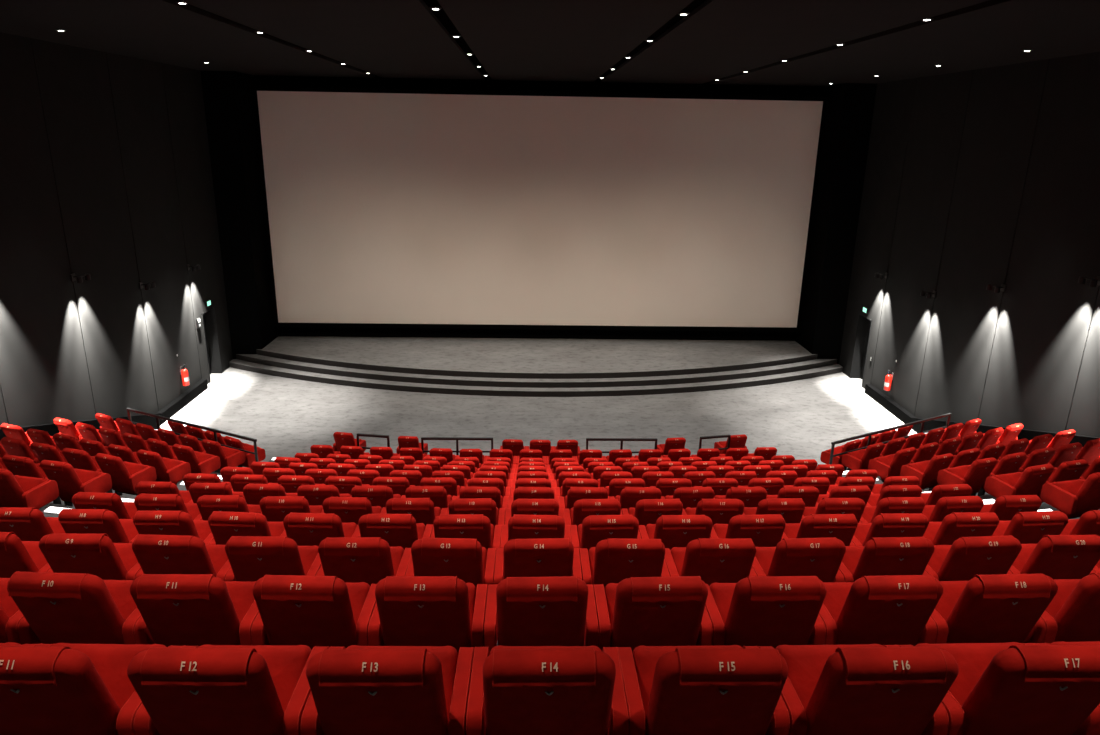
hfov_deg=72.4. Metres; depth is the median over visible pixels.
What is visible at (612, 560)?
chair
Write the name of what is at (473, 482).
chair
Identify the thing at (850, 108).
wall
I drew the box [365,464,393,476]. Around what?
chair
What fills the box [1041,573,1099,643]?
chair
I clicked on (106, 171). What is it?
wall
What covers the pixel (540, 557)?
chair
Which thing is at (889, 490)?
chair
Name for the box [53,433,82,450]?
chair
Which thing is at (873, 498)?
seat cushion
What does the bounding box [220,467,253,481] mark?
chair
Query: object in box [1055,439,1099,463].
chair
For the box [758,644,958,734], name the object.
chair
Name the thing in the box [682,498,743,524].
chair
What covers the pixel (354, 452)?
chair
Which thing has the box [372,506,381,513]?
seat cushion
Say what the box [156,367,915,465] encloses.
floor
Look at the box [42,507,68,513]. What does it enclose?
step light
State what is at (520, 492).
chair
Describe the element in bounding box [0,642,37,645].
chair
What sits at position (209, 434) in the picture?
chair
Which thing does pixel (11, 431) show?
chair
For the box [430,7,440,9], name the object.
recessed light
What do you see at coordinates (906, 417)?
baseboard
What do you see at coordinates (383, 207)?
screen
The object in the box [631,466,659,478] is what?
chair
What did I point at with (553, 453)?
chair
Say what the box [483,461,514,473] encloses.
chair
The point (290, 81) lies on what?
wall
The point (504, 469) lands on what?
chair
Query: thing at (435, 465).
chair
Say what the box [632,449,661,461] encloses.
chair
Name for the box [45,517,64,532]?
armrest
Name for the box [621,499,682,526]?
chair
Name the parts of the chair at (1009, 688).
armrest, backrest, armrest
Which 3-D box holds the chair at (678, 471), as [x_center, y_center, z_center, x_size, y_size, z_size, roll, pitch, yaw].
[1.956,1.845,11.461,0.556,0.947,0.544,0,17,-3]
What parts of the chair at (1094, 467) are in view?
backrest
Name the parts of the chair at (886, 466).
armrest, backrest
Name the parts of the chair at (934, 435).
backrest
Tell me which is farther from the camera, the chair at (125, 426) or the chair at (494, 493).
the chair at (125, 426)
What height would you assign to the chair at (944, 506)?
0.948 m
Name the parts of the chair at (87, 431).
backrest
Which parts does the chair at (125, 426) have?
backrest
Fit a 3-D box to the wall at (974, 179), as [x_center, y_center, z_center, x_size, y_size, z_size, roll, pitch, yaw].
[9.655,-0.378,10.806,0.500,8.370,27.150,0,17,-2]
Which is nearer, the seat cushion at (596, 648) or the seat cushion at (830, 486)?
the seat cushion at (596, 648)
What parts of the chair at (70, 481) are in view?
backrest, armrest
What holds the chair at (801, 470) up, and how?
on the terrace
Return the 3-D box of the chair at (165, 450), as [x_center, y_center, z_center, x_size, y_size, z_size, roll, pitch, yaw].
[-6.544,1.609,12.970,0.556,0.946,0.544,8,19,21]
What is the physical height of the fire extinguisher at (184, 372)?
0.548 m
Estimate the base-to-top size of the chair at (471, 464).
0.946 m
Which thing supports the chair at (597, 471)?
on the terrace
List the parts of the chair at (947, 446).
backrest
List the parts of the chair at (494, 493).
backrest, armrest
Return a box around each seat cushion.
[0,578,19,617]
[0,642,20,645]
[14,475,47,509]
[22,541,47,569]
[36,463,46,477]
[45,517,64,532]
[50,643,165,709]
[74,468,102,482]
[91,456,99,468]
[103,580,136,619]
[113,543,137,571]
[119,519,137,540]
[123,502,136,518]
[124,461,147,474]
[133,452,140,463]
[162,457,183,484]
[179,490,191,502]
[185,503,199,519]
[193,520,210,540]
[195,451,214,462]
[198,644,311,712]
[205,544,227,573]
[222,446,239,456]
[224,581,255,622]
[232,492,244,498]
[243,443,259,453]
[247,504,261,512]
[268,521,284,535]
[286,493,297,495]
[298,545,318,574]
[309,505,322,512]
[340,494,350,496]
[342,522,356,536]
[345,582,369,624]
[346,645,457,720]
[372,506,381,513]
[390,546,403,575]
[416,523,425,538]
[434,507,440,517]
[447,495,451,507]
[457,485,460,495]
[466,583,475,641]
[482,547,486,579]
[490,645,601,654]
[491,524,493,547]
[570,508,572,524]
[577,524,581,547]
[588,547,595,580]
[605,583,618,628]
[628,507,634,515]
[633,645,741,718]
[645,524,655,538]
[670,547,685,575]
[685,507,695,514]
[709,582,736,625]
[713,524,728,537]
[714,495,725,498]
[719,441,726,447]
[743,507,756,514]
[755,547,775,575]
[766,495,777,497]
[776,644,883,709]
[784,523,800,537]
[803,507,816,516]
[817,494,828,502]
[823,582,853,621]
[825,446,841,454]
[828,485,837,492]
[836,477,844,484]
[842,546,863,574]
[847,449,864,459]
[854,523,871,544]
[862,506,876,522]
[868,494,879,505]
[872,484,882,493]
[874,454,893,479]
[907,460,928,471]
[914,642,1022,705]
[920,493,929,503]
[922,505,934,519]
[923,522,941,540]
[928,545,951,572]
[935,581,967,620]
[945,465,968,477]
[980,504,992,511]
[992,520,1010,535]
[994,472,1021,485]
[1012,544,1036,570]
[1045,579,1080,617]
[1047,468,1055,481]
[1051,641,1099,644]
[1052,479,1083,511]
[1060,519,1078,534]
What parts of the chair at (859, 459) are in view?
armrest, backrest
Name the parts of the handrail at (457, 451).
post, rail, rail, post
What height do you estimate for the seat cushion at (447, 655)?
0.347 m
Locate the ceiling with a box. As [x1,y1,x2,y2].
[0,0,1099,85]
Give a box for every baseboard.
[0,379,207,439]
[864,384,1099,446]
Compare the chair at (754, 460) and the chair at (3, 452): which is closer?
the chair at (3, 452)
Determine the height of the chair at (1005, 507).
0.945 m
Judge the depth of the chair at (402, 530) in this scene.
5.62 m
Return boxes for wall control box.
[196,318,200,327]
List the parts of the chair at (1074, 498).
armrest, backrest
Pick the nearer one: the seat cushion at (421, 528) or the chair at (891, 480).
the seat cushion at (421, 528)
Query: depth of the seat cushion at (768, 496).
8.36 m
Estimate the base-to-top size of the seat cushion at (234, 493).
0.347 m
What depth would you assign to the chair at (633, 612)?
3.56 m
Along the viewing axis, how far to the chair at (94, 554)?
4.55 m
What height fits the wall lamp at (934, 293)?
0.140 m
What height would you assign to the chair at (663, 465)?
0.947 m
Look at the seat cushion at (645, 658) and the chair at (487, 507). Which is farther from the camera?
the chair at (487, 507)
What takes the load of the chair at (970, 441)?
on the terrace
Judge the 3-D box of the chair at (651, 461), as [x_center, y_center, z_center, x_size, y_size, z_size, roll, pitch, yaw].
[1.890,1.966,13.493,0.556,0.946,0.544,0,17,-4]
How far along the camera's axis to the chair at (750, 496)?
7.87 m
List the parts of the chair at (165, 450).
backrest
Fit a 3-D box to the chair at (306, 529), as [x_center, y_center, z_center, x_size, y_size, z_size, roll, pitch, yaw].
[-1.786,1.476,5.946,0.556,0.947,0.544,1,17,0]
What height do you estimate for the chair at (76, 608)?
0.948 m
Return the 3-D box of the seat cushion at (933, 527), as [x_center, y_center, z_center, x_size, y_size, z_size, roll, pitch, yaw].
[3.228,1.478,6.225,0.434,0.347,0.316,0,17,-4]
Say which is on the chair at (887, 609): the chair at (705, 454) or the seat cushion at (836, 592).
the seat cushion at (836, 592)
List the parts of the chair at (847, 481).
backrest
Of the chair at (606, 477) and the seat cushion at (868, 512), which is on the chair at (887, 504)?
the seat cushion at (868, 512)
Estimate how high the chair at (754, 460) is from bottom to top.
0.946 m
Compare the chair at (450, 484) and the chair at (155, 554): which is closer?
the chair at (155, 554)
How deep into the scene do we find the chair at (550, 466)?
13.05 m
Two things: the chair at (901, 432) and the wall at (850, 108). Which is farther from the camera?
the wall at (850, 108)
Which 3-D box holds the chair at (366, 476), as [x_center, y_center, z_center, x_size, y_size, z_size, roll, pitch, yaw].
[-2.478,1.737,10.262,0.556,0.948,0.544,1,17,0]
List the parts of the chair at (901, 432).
backrest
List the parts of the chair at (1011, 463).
backrest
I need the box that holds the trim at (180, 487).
[43,458,1053,516]
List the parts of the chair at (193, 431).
backrest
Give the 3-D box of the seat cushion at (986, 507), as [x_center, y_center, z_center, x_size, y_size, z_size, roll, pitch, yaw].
[4.311,1.541,7.381,0.434,0.347,0.316,0,17,-4]
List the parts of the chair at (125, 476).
backrest, armrest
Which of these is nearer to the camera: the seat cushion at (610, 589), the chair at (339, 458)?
the seat cushion at (610, 589)
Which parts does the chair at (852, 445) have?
armrest, backrest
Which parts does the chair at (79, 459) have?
backrest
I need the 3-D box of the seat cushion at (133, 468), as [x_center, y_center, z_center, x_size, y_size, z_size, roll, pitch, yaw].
[-5.937,1.556,10.666,0.434,0.347,0.316,6,18,16]
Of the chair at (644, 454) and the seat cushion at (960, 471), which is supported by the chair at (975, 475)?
the seat cushion at (960, 471)
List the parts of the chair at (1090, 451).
backrest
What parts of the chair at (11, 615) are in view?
backrest, armrest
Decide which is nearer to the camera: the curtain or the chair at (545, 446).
the chair at (545, 446)
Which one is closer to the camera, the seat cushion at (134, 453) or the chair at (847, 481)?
the chair at (847, 481)
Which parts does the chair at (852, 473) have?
backrest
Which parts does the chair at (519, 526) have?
armrest, backrest, armrest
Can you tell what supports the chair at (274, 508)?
on the terrace
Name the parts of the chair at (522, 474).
backrest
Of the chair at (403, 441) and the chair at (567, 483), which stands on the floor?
the chair at (403, 441)
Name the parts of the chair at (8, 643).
armrest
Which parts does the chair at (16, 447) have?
backrest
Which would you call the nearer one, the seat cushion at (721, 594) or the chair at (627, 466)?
the seat cushion at (721, 594)
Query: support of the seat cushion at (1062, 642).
on the chair at (1061, 642)
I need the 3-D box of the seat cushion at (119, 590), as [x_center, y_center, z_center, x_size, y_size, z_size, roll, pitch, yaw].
[-2.280,1.303,3.884,0.434,0.347,0.316,1,17,0]
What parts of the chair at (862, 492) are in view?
backrest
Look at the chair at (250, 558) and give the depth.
4.55 m
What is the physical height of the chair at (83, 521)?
0.947 m
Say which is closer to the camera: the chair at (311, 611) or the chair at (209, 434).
the chair at (311, 611)
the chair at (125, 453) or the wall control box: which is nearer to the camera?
the chair at (125, 453)
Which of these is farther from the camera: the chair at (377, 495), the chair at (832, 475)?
the chair at (832, 475)
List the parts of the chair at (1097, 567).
armrest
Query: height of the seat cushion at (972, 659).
0.347 m
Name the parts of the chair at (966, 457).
backrest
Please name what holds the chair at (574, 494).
on the terrace
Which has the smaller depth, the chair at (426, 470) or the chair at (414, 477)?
the chair at (414, 477)
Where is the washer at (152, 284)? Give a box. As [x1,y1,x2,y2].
[139,282,155,289]
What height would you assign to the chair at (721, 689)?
0.947 m
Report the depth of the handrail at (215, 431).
14.41 m
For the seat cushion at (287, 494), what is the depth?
8.22 m
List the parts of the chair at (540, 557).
armrest, backrest, armrest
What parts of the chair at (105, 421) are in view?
backrest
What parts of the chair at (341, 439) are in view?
backrest, armrest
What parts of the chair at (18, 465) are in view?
backrest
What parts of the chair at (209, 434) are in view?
backrest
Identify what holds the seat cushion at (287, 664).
on the chair at (206, 689)
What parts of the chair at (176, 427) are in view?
backrest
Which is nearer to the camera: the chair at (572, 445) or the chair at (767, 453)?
the chair at (767, 453)
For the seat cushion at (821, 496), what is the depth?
8.39 m
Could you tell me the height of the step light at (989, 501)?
0.012 m
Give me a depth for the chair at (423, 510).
6.68 m
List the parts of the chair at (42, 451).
backrest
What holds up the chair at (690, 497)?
on the terrace
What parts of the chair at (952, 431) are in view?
backrest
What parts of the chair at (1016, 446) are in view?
backrest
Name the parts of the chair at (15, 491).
backrest, armrest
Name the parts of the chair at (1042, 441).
backrest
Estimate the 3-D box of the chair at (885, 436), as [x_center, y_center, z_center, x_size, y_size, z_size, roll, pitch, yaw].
[6.761,1.660,15.557,0.556,0.946,0.544,-10,20,-31]
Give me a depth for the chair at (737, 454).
14.22 m
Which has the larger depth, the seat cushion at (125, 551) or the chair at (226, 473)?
the chair at (226, 473)
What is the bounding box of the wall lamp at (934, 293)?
[920,291,936,298]
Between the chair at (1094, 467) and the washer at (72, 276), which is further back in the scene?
the washer at (72, 276)
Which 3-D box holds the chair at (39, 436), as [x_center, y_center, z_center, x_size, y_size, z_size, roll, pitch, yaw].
[-8.160,1.390,12.369,0.556,0.945,0.544,7,18,18]
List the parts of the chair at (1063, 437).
backrest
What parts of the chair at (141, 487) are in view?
backrest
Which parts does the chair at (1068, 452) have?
backrest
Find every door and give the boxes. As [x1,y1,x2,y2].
[201,307,221,382]
[850,313,871,385]
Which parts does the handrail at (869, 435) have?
post, rail, rail, post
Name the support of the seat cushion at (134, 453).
on the chair at (125, 453)
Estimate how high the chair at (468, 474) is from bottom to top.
0.948 m
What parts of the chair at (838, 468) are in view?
backrest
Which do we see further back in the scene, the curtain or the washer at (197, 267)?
the curtain
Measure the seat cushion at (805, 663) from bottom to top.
0.347 m
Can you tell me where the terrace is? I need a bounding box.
[39,429,1099,645]
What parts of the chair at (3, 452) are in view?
backrest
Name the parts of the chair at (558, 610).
armrest, backrest, armrest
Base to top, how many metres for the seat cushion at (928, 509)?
0.347 m
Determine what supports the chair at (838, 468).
on the terrace
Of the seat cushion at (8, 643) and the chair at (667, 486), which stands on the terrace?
the chair at (667, 486)
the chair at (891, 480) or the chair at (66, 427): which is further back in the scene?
the chair at (66, 427)
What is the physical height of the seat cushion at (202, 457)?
0.347 m
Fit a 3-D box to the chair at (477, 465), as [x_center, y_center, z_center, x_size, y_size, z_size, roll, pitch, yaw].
[-1.450,1.943,13.379,0.556,0.948,0.544,1,17,0]
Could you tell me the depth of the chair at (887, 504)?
6.85 m
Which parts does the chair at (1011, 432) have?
backrest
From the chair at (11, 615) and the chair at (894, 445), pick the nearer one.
the chair at (11, 615)
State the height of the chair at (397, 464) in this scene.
0.946 m
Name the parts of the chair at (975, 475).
armrest, backrest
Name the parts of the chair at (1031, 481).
armrest, backrest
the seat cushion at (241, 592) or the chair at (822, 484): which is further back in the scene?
the chair at (822, 484)
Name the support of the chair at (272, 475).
on the terrace
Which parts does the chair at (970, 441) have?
backrest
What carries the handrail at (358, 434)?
on the terrace
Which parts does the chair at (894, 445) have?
backrest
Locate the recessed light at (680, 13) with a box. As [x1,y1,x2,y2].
[678,12,689,14]
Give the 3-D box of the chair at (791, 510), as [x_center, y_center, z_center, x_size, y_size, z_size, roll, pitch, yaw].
[2.086,1.575,7.142,0.556,0.945,0.544,0,17,-3]
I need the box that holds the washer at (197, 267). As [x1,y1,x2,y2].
[186,264,200,270]
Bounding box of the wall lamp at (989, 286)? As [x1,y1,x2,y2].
[986,284,1005,292]
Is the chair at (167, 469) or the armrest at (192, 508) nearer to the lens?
the armrest at (192, 508)
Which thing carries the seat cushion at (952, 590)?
on the chair at (991, 608)
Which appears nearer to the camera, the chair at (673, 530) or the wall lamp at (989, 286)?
the chair at (673, 530)
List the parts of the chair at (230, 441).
backrest, armrest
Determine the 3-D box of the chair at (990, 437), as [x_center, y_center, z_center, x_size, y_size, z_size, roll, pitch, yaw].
[8.050,1.516,14.076,0.556,0.946,0.544,-7,19,-25]
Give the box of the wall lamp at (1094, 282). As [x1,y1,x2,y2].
[1078,276,1099,286]
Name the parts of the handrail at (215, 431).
post, post, rail, rail, post, post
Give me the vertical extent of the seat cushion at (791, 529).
0.347 m
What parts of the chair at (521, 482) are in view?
armrest, backrest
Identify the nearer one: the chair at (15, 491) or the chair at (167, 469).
the chair at (15, 491)
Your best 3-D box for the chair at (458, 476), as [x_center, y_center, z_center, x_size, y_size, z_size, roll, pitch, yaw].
[-1.361,1.754,10.272,0.556,0.947,0.544,1,17,-1]
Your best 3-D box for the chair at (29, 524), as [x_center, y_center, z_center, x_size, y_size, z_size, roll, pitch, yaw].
[-4.022,1.435,5.952,0.556,0.947,0.544,1,17,1]
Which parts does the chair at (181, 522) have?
backrest, armrest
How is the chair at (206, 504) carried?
on the terrace
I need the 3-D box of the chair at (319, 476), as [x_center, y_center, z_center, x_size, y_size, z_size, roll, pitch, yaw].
[-3.035,1.729,10.262,0.556,0.946,0.544,1,17,0]
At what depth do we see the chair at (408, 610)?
3.53 m
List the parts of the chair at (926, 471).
armrest, backrest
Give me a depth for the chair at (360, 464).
12.00 m
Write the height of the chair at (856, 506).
0.946 m
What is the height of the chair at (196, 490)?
0.945 m
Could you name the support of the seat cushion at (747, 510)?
on the chair at (791, 510)
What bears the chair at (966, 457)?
on the terrace
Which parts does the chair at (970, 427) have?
backrest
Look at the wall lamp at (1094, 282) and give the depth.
12.75 m
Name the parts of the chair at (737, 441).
armrest, backrest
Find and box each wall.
[0,32,232,428]
[254,75,824,340]
[795,83,876,363]
[839,52,1099,436]
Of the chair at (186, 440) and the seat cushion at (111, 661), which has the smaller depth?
the seat cushion at (111, 661)
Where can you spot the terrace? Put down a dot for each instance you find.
(986, 496)
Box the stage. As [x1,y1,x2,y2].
[229,336,842,396]
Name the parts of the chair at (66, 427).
backrest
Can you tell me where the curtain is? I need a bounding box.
[200,71,277,358]
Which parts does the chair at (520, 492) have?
armrest, backrest, armrest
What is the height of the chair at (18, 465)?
0.947 m
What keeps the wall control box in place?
attached to the wall at (106, 171)
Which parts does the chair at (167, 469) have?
backrest, armrest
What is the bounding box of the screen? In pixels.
[251,86,827,331]
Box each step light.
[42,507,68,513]
[121,498,133,501]
[983,499,994,503]
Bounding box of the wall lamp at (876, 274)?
[874,272,888,278]
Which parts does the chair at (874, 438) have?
backrest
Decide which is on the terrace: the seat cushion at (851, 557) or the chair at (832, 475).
the chair at (832, 475)
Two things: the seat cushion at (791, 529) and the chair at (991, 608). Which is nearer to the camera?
the chair at (991, 608)
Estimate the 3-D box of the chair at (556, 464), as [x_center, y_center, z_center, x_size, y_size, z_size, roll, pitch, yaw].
[0.251,1.903,12.398,0.556,0.946,0.544,0,17,-2]
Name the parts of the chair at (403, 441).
backrest, armrest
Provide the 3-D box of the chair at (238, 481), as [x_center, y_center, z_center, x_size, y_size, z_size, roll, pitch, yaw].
[-3.561,1.651,9.185,0.556,0.946,0.544,1,17,0]
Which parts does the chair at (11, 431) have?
backrest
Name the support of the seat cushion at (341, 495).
on the chair at (315, 495)
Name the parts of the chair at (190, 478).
backrest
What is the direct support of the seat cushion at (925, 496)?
on the chair at (939, 491)
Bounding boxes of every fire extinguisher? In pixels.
[180,364,189,385]
[884,370,893,390]
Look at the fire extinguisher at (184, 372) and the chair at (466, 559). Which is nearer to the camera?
the chair at (466, 559)
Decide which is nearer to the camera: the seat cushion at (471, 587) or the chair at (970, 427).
the seat cushion at (471, 587)
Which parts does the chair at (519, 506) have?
armrest, backrest, armrest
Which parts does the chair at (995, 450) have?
backrest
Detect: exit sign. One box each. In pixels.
[205,300,210,306]
[863,306,868,313]
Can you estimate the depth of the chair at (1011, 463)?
10.82 m
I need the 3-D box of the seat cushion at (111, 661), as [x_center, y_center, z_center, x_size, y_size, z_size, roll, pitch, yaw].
[-1.688,1.244,2.808,0.434,0.347,0.316,1,17,0]
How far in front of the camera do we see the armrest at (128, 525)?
6.03 m
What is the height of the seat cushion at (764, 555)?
0.347 m
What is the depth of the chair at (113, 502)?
6.69 m
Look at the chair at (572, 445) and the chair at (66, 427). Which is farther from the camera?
the chair at (572, 445)
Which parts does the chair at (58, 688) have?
armrest, backrest, armrest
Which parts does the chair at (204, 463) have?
backrest, armrest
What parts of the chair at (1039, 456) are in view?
backrest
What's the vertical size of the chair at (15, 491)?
0.946 m
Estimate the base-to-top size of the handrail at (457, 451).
0.882 m
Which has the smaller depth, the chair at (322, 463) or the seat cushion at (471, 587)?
the seat cushion at (471, 587)
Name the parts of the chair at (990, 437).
backrest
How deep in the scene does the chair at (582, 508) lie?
6.72 m
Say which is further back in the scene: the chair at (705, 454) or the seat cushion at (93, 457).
the chair at (705, 454)
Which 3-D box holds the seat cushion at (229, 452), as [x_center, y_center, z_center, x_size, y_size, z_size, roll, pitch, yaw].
[-5.993,1.688,13.961,0.434,0.347,0.316,9,19,23]
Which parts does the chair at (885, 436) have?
backrest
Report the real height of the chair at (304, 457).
0.947 m
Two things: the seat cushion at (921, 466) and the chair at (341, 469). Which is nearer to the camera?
the chair at (341, 469)
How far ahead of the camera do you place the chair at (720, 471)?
11.12 m
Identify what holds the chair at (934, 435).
on the terrace
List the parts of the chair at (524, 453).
backrest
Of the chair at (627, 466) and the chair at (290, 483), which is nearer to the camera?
the chair at (290, 483)
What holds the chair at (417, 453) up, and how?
on the terrace
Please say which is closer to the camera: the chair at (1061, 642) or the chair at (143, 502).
the chair at (1061, 642)
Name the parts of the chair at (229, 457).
backrest, armrest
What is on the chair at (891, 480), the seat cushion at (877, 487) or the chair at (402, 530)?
the seat cushion at (877, 487)
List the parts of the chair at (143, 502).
backrest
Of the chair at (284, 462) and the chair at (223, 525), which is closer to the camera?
the chair at (223, 525)
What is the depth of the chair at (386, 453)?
13.99 m
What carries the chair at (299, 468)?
on the terrace
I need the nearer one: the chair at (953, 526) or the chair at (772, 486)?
the chair at (953, 526)
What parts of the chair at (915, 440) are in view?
backrest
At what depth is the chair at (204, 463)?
12.56 m
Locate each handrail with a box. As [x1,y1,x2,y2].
[126,408,257,470]
[356,433,389,448]
[421,437,492,454]
[586,438,657,452]
[699,435,730,449]
[829,413,950,463]
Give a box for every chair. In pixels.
[0,423,51,444]
[0,437,59,463]
[0,443,29,458]
[0,459,6,468]
[0,468,58,509]
[0,507,64,540]
[0,532,50,577]
[0,578,23,643]
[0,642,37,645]
[0,643,184,734]
[2,454,61,504]
[7,571,140,644]
[26,428,58,449]
[30,442,66,462]
[39,533,140,579]
[40,460,111,505]
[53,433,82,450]
[54,417,97,440]
[58,509,138,542]
[62,448,112,492]
[72,492,136,518]
[76,422,103,445]
[80,438,110,455]
[95,413,134,433]
[95,453,156,495]
[99,428,127,446]
[108,444,140,463]
[115,418,140,435]
[122,433,151,451]
[127,644,328,734]
[130,574,258,646]
[132,534,230,580]
[133,510,213,543]
[134,493,201,519]
[135,481,192,502]
[136,423,160,439]
[136,449,190,484]
[147,438,176,459]
[157,428,181,445]
[167,421,203,435]
[172,444,220,473]
[179,434,205,452]
[183,473,232,491]
[186,425,222,440]
[189,482,245,502]
[197,495,261,519]
[201,439,244,472]
[205,430,242,466]
[208,511,286,544]
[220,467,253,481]
[224,436,265,466]
[225,536,320,581]
[230,474,277,491]
[243,483,297,504]
[250,462,279,474]
[251,575,376,649]
[260,496,323,521]
[262,468,295,482]
[274,457,301,467]
[277,475,324,492]
[283,512,359,546]
[288,462,317,475]
[295,453,318,462]
[297,485,351,505]
[300,645,473,734]
[305,469,337,483]
[309,458,335,468]
[310,445,340,457]
[316,537,410,585]
[323,497,386,524]
[325,476,372,494]
[326,454,350,463]
[326,463,355,475]
[333,432,365,451]
[340,446,369,458]
[344,459,370,469]
[347,469,379,485]
[351,485,405,508]
[358,455,382,463]
[358,513,432,549]
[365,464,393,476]
[368,576,487,652]
[370,447,399,459]
[373,477,414,495]
[378,460,404,469]
[386,498,446,525]
[389,470,422,485]
[390,456,414,464]
[396,436,427,454]
[399,448,429,460]
[403,465,432,477]
[405,486,457,508]
[405,537,495,588]
[413,460,441,471]
[420,477,464,496]
[422,456,448,466]
[429,448,458,462]
[430,514,501,550]
[432,471,469,486]
[441,465,474,479]
[446,498,504,529]
[448,461,479,474]
[455,457,482,468]
[458,486,508,512]
[459,449,487,463]
[466,645,628,734]
[468,478,510,496]
[474,471,511,491]
[479,465,513,479]
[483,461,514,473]
[484,576,598,653]
[487,449,516,466]
[487,457,515,469]
[494,538,581,583]
[500,439,526,458]
[500,514,571,547]
[505,499,564,524]
[508,487,559,508]
[510,478,555,495]
[512,471,552,486]
[513,466,549,478]
[515,461,547,472]
[516,449,545,464]
[516,458,546,468]
[527,440,552,458]
[545,450,574,464]
[547,458,575,468]
[548,462,579,473]
[550,466,583,481]
[552,472,590,486]
[553,440,579,455]
[555,478,597,497]
[559,487,608,509]
[564,499,622,526]
[570,515,640,550]
[574,450,602,464]
[579,538,669,588]
[580,458,607,468]
[584,462,613,473]
[589,466,621,479]
[593,576,712,653]
[597,472,632,487]
[602,478,644,497]
[603,449,631,463]
[609,487,661,508]
[614,458,638,467]
[617,645,789,734]
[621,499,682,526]
[622,462,648,472]
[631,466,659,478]
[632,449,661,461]
[639,515,712,549]
[642,471,673,486]
[647,458,670,465]
[650,478,691,496]
[657,437,685,455]
[657,461,682,471]
[661,449,690,461]
[661,487,714,508]
[664,538,756,585]
[668,466,696,477]
[678,457,701,465]
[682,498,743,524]
[683,471,715,486]
[690,448,719,460]
[691,461,716,470]
[694,478,737,496]
[705,576,825,647]
[706,465,734,477]
[709,456,733,465]
[710,514,785,546]
[714,434,746,453]
[714,486,766,506]
[719,448,748,460]
[725,461,750,470]
[725,471,756,485]
[738,478,783,494]
[740,456,763,464]
[743,465,771,477]
[743,498,804,522]
[748,447,776,459]
[752,537,845,581]
[758,460,783,470]
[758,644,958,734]
[765,470,797,484]
[766,486,818,506]
[771,455,794,464]
[779,465,807,477]
[781,514,857,545]
[784,477,829,493]
[791,459,817,470]
[797,470,837,484]
[801,498,865,522]
[807,464,843,476]
[815,485,870,506]
[819,575,942,645]
[820,439,860,470]
[827,477,874,493]
[835,469,877,484]
[839,537,934,581]
[841,442,884,469]
[842,434,878,470]
[852,513,928,545]
[860,497,924,522]
[861,430,895,443]
[866,485,921,505]
[868,447,915,482]
[871,476,919,493]
[879,425,912,439]
[880,437,905,456]
[887,432,924,449]
[899,642,1099,734]
[900,453,953,490]
[906,428,944,444]
[910,442,938,462]
[918,437,961,455]
[920,484,971,504]
[922,496,983,521]
[923,512,998,544]
[925,423,963,442]
[925,535,1021,580]
[931,573,1057,643]
[937,457,996,495]
[938,448,979,484]
[940,432,982,454]
[945,419,980,438]
[956,443,1004,459]
[962,427,1003,449]
[978,452,1026,495]
[980,438,1029,459]
[980,495,1041,520]
[983,423,1023,444]
[984,464,1053,498]
[992,511,1068,543]
[1000,447,1054,471]
[1005,434,1052,454]
[1009,535,1099,578]
[1028,442,1081,467]
[1029,429,1075,449]
[1036,641,1099,704]
[1040,472,1099,518]
[1041,459,1087,502]
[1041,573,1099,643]
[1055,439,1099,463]
[1055,457,1099,479]
[1060,510,1099,535]
[1093,560,1099,572]
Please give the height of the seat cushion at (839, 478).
0.347 m
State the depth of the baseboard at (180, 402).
18.07 m
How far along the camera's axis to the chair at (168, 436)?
14.00 m

